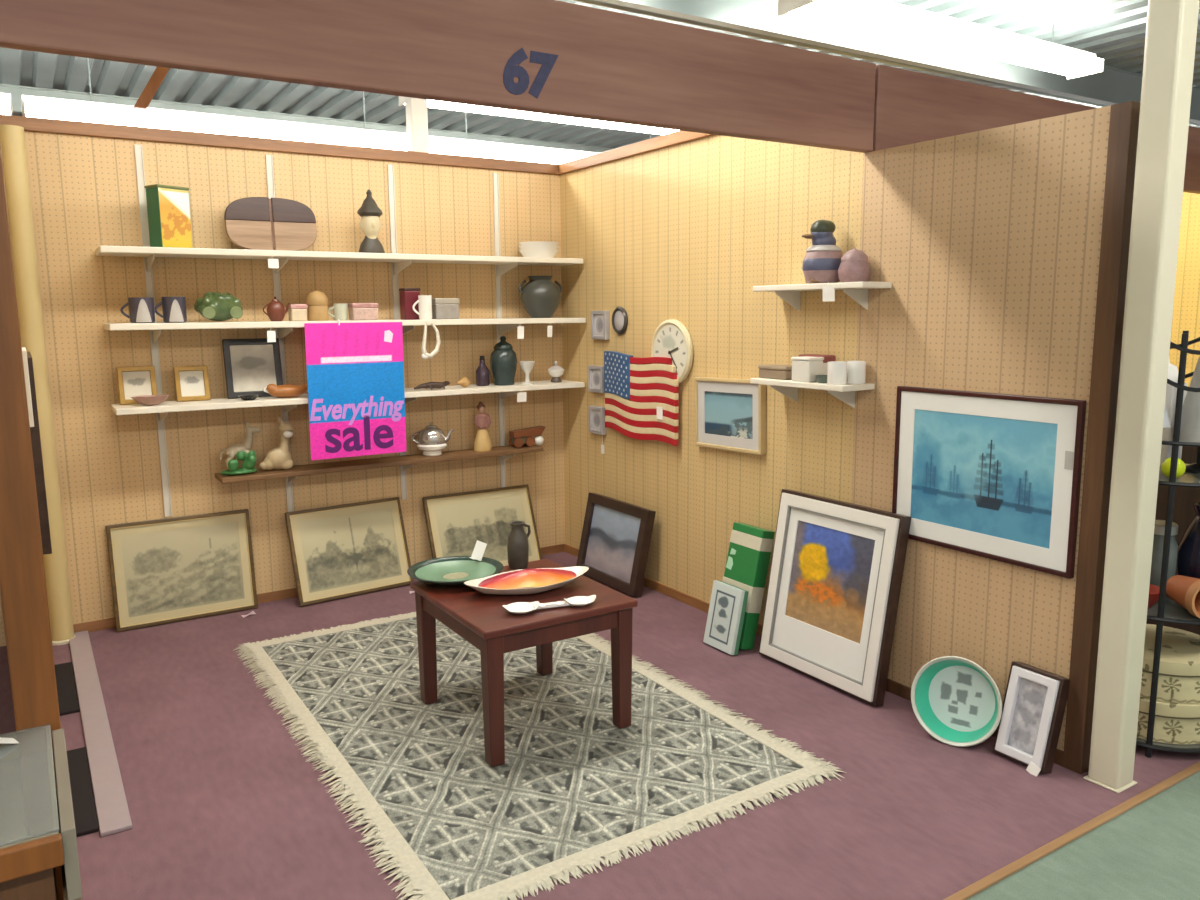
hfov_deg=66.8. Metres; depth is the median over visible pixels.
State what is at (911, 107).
header beam
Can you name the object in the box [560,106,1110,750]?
wall
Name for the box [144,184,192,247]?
snack box
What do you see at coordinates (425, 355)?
loop
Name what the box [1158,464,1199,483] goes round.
shelf
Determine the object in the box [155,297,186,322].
mug
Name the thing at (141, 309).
mug
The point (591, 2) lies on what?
pipe
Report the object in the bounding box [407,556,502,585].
round platter
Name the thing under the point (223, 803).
floor
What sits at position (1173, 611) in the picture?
shelf
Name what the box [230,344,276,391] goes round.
print
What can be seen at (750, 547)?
box
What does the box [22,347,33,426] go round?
framed picture
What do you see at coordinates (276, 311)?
teapot
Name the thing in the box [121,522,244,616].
print
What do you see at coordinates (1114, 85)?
ceiling light
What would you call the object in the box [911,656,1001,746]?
decorative plate
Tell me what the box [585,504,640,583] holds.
print
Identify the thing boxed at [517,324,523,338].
price tag
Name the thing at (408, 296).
tin
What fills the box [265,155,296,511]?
shelf standard
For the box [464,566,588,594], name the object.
oval dish
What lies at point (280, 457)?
figurine
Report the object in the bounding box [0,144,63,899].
timber post
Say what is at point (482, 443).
figurine
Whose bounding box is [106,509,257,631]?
framed piece
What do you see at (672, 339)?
wall clock
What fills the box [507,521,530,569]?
jug
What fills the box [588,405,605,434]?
photo frame
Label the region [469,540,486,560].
price tag
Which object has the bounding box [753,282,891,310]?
wall shelf
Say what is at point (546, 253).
bowl
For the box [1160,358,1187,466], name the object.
lantern
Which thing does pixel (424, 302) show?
mug
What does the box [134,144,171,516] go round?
shelf standard
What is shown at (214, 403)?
shelf board
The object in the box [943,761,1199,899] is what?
trim
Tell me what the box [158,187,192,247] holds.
print
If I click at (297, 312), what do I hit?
trinket box
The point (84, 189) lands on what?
wall
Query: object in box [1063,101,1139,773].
wooden post
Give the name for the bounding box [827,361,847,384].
cup
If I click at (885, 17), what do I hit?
fluorescent fixture
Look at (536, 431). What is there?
tray
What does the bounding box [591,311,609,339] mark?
photo frame
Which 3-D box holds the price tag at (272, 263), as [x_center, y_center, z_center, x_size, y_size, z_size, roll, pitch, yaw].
[-1.592,-0.917,4.438,0.050,0.061,0.007,-6,10,-32]
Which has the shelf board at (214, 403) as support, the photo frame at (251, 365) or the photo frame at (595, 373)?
the photo frame at (251, 365)
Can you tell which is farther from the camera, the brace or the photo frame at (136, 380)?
the brace
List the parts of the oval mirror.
glass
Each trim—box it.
[0,114,560,174]
[559,130,712,174]
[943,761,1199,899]
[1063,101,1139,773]
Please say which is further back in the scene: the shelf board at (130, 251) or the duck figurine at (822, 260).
the shelf board at (130, 251)
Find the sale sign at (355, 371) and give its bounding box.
[304,319,406,459]
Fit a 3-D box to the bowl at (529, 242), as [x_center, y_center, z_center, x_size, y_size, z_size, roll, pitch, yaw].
[-0.360,-1.193,5.358,0.240,0.050,0.240,-6,10,-32]
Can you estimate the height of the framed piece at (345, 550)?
0.488 m
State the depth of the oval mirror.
5.10 m
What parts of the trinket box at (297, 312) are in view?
lid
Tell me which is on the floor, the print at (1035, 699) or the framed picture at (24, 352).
the print at (1035, 699)
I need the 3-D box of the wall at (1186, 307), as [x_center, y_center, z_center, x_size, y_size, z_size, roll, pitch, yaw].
[3.141,-0.558,5.858,0.040,2.360,3.400,-6,10,-32]
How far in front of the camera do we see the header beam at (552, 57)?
2.66 m
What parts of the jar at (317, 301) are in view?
domed lid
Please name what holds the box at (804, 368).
on the wall shelf at (845, 393)
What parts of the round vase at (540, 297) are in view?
handle, handle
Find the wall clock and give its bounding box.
[651,319,692,383]
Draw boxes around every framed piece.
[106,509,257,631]
[284,497,413,605]
[422,484,541,565]
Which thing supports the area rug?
on the floor
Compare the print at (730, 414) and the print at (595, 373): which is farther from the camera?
the print at (595, 373)
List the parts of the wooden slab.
dark panel, panel, dark panel, panel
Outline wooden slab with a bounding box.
[224,197,316,250]
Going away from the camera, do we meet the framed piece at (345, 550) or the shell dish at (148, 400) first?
the shell dish at (148, 400)
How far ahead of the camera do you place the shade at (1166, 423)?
3.14 m
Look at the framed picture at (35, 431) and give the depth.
3.12 m
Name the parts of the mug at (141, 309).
handle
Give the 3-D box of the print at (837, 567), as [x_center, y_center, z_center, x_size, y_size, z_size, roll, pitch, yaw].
[0.955,0.588,3.806,0.177,0.750,0.665,-6,10,-32]
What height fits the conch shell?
0.060 m
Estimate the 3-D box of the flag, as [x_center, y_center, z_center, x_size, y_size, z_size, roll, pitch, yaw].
[0.217,-0.294,4.987,0.070,0.475,0.699,-6,10,-30]
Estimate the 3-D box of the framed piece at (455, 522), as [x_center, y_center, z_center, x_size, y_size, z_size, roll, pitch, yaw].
[-0.694,0.488,5.452,0.690,0.475,0.198,-6,10,-32]
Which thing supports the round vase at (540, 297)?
on the shelf board at (254, 324)
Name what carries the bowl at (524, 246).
in the bowl at (529, 242)
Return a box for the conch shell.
[457,377,470,386]
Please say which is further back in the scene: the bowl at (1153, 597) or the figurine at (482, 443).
the figurine at (482, 443)
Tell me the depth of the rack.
3.05 m
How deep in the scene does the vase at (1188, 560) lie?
3.23 m
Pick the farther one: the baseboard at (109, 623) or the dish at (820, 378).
the baseboard at (109, 623)
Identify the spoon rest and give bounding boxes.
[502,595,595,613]
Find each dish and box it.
[131,395,169,405]
[238,395,258,399]
[263,384,307,397]
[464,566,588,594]
[815,375,826,382]
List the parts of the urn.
lid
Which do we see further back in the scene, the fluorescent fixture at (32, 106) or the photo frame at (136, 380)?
the fluorescent fixture at (32, 106)
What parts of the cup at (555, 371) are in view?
lid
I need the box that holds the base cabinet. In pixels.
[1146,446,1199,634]
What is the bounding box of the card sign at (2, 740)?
[0,737,18,743]
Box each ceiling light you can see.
[0,84,614,152]
[595,0,1199,123]
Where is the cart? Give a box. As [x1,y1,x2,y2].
[509,426,544,447]
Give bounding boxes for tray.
[509,426,544,437]
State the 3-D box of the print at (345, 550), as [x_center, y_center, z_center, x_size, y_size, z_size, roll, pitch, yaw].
[-1.376,0.550,5.042,0.537,0.387,0.001,-7,-6,-37]
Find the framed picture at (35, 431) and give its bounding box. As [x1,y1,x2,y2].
[27,351,51,554]
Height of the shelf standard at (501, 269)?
1.870 m
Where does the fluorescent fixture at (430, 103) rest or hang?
hanging from the ceiling
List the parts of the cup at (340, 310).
handle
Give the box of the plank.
[69,631,131,836]
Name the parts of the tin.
lid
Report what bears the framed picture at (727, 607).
on the floor
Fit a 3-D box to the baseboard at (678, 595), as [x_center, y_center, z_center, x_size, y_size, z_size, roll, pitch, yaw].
[0.673,0.840,4.490,0.018,0.050,3.363,-6,10,-32]
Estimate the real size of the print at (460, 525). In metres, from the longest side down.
0.572 x 0.382 x 0.001 m
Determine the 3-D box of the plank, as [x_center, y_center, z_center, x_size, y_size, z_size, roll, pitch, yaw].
[-1.998,1.019,3.587,0.085,0.014,2.040,-6,10,-32]
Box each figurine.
[219,421,260,474]
[260,417,293,469]
[357,189,384,252]
[474,402,491,451]
[802,220,842,283]
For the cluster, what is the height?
0.143 m
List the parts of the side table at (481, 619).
leg, leg, leg, leg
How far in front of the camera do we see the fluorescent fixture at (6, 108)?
5.19 m
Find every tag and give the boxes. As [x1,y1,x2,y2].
[241,611,255,617]
[267,329,275,341]
[268,257,278,267]
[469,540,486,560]
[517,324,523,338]
[517,391,525,401]
[547,326,551,336]
[601,435,603,453]
[823,282,834,300]
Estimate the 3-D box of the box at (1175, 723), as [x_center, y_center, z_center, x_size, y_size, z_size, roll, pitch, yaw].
[2.016,0.911,3.319,0.416,0.150,0.416,-7,11,-36]
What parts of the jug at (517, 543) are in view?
handle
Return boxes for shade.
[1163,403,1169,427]
[1171,356,1199,473]
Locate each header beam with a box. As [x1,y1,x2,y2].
[0,0,875,152]
[871,64,1199,193]
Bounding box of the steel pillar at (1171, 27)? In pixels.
[1083,0,1199,792]
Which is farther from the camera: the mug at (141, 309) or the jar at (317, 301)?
the jar at (317, 301)
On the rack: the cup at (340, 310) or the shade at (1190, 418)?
the shade at (1190, 418)
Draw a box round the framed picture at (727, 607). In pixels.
[703,580,748,654]
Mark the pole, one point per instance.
(12, 137)
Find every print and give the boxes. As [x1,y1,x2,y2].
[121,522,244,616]
[123,371,151,399]
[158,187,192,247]
[179,371,204,396]
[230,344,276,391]
[298,508,401,592]
[434,495,531,560]
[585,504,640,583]
[592,369,599,388]
[592,410,599,429]
[595,315,602,335]
[694,377,765,454]
[759,489,910,706]
[892,386,1086,578]
[993,661,1069,776]
[1137,713,1199,743]
[1140,671,1199,702]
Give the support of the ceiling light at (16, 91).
attached to the ceiling
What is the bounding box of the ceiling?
[0,0,1199,147]
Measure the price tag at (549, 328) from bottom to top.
0.081 m
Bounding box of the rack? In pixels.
[1136,331,1199,757]
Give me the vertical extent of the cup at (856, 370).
0.088 m
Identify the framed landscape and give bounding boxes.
[576,492,655,596]
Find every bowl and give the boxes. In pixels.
[518,245,558,249]
[519,241,558,245]
[519,249,558,257]
[548,370,563,376]
[1148,584,1159,608]
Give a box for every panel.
[55,662,79,715]
[67,747,98,836]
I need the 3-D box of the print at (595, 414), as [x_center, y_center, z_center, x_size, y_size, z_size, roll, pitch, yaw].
[-0.018,-0.178,5.403,0.001,0.122,0.110,-6,10,-32]
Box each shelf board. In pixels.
[95,245,582,265]
[104,318,585,330]
[111,380,584,414]
[215,445,543,483]
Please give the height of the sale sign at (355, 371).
0.708 m
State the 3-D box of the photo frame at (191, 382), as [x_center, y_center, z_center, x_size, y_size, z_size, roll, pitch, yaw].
[-2.012,-0.328,4.495,0.155,0.170,0.042,-6,10,-32]
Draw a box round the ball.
[1161,457,1185,477]
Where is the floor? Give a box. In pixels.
[0,552,1199,899]
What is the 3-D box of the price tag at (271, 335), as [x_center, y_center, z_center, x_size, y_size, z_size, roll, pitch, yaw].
[-1.608,-0.564,4.456,0.040,0.071,0.008,-6,10,-32]
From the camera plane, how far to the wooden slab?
4.59 m
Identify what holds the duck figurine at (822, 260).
on the wall shelf at (858, 291)
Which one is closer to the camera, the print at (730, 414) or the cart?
the print at (730, 414)
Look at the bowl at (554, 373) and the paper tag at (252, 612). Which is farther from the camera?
the bowl at (554, 373)
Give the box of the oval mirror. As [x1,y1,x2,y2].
[612,306,627,333]
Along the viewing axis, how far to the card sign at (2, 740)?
2.10 m
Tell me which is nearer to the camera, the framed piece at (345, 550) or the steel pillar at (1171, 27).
the steel pillar at (1171, 27)
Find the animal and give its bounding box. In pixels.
[414,381,449,389]
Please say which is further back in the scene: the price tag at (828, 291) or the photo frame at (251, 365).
the photo frame at (251, 365)
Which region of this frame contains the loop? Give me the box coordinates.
[421,322,440,358]
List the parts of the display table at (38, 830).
drawer, glass, frame, glass, panel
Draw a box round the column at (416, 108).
[405,97,428,152]
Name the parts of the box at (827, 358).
lid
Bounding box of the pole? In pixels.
[0,125,75,644]
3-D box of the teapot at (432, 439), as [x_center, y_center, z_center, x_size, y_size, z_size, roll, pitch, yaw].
[-0.955,-0.066,5.199,0.166,0.193,0.181,7,11,40]
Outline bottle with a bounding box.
[476,356,489,385]
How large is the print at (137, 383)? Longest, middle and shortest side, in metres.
0.136 x 0.121 x 0.001 m
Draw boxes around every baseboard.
[73,544,564,632]
[564,544,1063,766]
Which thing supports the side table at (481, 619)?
on the area rug
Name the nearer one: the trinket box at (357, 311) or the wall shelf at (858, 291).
the wall shelf at (858, 291)
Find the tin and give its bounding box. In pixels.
[399,288,419,319]
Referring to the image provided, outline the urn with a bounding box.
[490,336,516,385]
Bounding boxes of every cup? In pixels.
[328,303,347,320]
[548,361,563,382]
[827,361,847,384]
[846,361,865,383]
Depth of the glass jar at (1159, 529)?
3.22 m
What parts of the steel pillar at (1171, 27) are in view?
plate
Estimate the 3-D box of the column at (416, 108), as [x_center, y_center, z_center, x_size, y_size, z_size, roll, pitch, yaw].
[-1.030,-0.845,5.321,0.140,3.160,0.130,-6,10,-32]
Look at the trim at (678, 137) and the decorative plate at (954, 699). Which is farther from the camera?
the trim at (678, 137)
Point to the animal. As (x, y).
(429, 385)
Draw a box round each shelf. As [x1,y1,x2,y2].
[750,378,874,407]
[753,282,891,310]
[1136,738,1199,748]
[1147,600,1199,620]
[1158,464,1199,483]
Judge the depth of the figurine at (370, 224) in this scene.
4.77 m
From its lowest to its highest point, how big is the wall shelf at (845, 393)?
0.110 m
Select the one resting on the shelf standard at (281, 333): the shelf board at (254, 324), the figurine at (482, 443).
the shelf board at (254, 324)
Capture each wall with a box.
[0,131,564,646]
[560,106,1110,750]
[1169,192,1199,386]
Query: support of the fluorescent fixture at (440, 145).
hanging from the ceiling
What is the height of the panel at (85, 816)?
0.012 m
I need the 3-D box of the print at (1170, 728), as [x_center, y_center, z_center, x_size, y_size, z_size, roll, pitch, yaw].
[2.016,0.935,3.322,0.396,0.096,0.396,-6,10,-32]
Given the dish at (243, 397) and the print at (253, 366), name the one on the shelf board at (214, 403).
the dish at (243, 397)
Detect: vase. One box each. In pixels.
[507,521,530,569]
[518,276,561,317]
[1176,502,1199,578]
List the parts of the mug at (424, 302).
handle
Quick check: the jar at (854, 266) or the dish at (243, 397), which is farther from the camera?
the dish at (243, 397)
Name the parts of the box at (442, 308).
lid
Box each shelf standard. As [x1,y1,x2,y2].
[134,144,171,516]
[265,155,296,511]
[387,164,416,499]
[492,173,520,487]
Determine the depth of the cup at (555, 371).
5.47 m
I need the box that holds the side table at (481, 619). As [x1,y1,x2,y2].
[410,559,637,766]
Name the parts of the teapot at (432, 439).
handle, lid, spout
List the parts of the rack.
post, ring rail, ring rail, ring rail, ring rail, wavy rail, wavy rail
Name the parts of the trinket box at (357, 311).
lid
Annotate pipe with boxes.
[571,0,1199,126]
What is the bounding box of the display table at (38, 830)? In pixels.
[0,724,81,899]
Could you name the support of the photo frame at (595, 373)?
attached to the wall at (685, 233)
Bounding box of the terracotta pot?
[1166,575,1199,617]
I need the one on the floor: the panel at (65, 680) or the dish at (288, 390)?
the panel at (65, 680)
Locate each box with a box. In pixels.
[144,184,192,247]
[288,304,306,320]
[348,303,377,319]
[432,298,459,318]
[722,522,774,649]
[758,364,791,379]
[791,356,823,381]
[798,354,835,374]
[1137,697,1199,744]
[1140,624,1199,702]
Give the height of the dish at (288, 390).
0.074 m
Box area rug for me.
[234,611,845,899]
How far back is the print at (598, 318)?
5.29 m
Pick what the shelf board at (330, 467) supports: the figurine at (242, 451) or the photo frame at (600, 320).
the figurine at (242, 451)
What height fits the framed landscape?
0.474 m
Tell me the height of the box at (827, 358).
0.105 m
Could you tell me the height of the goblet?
0.135 m
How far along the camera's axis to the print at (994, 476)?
3.21 m
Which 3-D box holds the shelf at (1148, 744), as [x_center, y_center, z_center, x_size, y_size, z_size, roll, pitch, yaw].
[2.017,0.991,3.331,0.442,0.012,0.442,-6,10,-32]
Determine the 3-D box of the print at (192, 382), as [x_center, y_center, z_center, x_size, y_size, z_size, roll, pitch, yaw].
[-2.011,-0.328,4.493,0.111,0.128,0.001,-6,0,-32]
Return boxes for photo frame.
[116,366,156,404]
[173,366,210,401]
[222,338,282,398]
[588,365,604,392]
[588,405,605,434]
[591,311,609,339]
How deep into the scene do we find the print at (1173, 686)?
3.11 m
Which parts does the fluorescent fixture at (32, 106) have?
chain, chain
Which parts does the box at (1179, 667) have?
lid, dark trim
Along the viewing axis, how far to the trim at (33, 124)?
4.61 m
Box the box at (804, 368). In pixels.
[791,356,823,381]
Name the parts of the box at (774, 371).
lid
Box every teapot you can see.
[263,297,289,320]
[411,422,452,455]
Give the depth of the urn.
5.27 m
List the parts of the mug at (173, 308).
handle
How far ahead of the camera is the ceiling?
6.34 m
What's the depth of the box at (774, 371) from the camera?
3.90 m
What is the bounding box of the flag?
[604,351,678,445]
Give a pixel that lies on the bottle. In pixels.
(482, 372)
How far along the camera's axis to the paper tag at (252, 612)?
4.69 m
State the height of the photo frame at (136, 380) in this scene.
0.178 m
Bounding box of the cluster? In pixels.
[194,292,242,320]
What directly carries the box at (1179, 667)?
on the box at (1175, 723)
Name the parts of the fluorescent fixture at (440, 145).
chain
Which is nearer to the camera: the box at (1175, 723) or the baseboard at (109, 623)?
the box at (1175, 723)
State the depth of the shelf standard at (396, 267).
5.05 m
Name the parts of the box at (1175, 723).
lid, dark trim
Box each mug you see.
[120,297,154,322]
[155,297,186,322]
[412,295,431,319]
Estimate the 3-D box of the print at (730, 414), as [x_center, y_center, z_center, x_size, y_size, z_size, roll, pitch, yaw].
[0.620,-0.171,4.389,0.035,0.370,0.508,-6,9,-32]
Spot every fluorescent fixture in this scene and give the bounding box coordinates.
[0,92,12,114]
[21,58,406,150]
[399,96,678,134]
[428,112,650,163]
[778,0,1104,79]
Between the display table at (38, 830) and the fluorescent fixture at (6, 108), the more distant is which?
the fluorescent fixture at (6, 108)
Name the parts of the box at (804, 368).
lid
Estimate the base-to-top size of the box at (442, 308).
0.115 m
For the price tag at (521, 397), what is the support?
hanging from the shelf board at (214, 403)
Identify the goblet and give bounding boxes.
[519,361,534,384]
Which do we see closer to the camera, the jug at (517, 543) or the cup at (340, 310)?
the jug at (517, 543)
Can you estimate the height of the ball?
0.072 m
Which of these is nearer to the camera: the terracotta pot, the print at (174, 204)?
the terracotta pot
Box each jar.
[307,291,328,320]
[838,247,870,281]
[1150,520,1178,600]
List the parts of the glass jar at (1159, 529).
lid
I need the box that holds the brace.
[133,67,169,109]
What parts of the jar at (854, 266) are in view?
lid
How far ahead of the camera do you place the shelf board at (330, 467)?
4.98 m
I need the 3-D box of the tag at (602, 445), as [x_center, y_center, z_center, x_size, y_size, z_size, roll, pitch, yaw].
[0.015,-0.036,5.397,0.005,0.120,0.036,-6,10,-32]

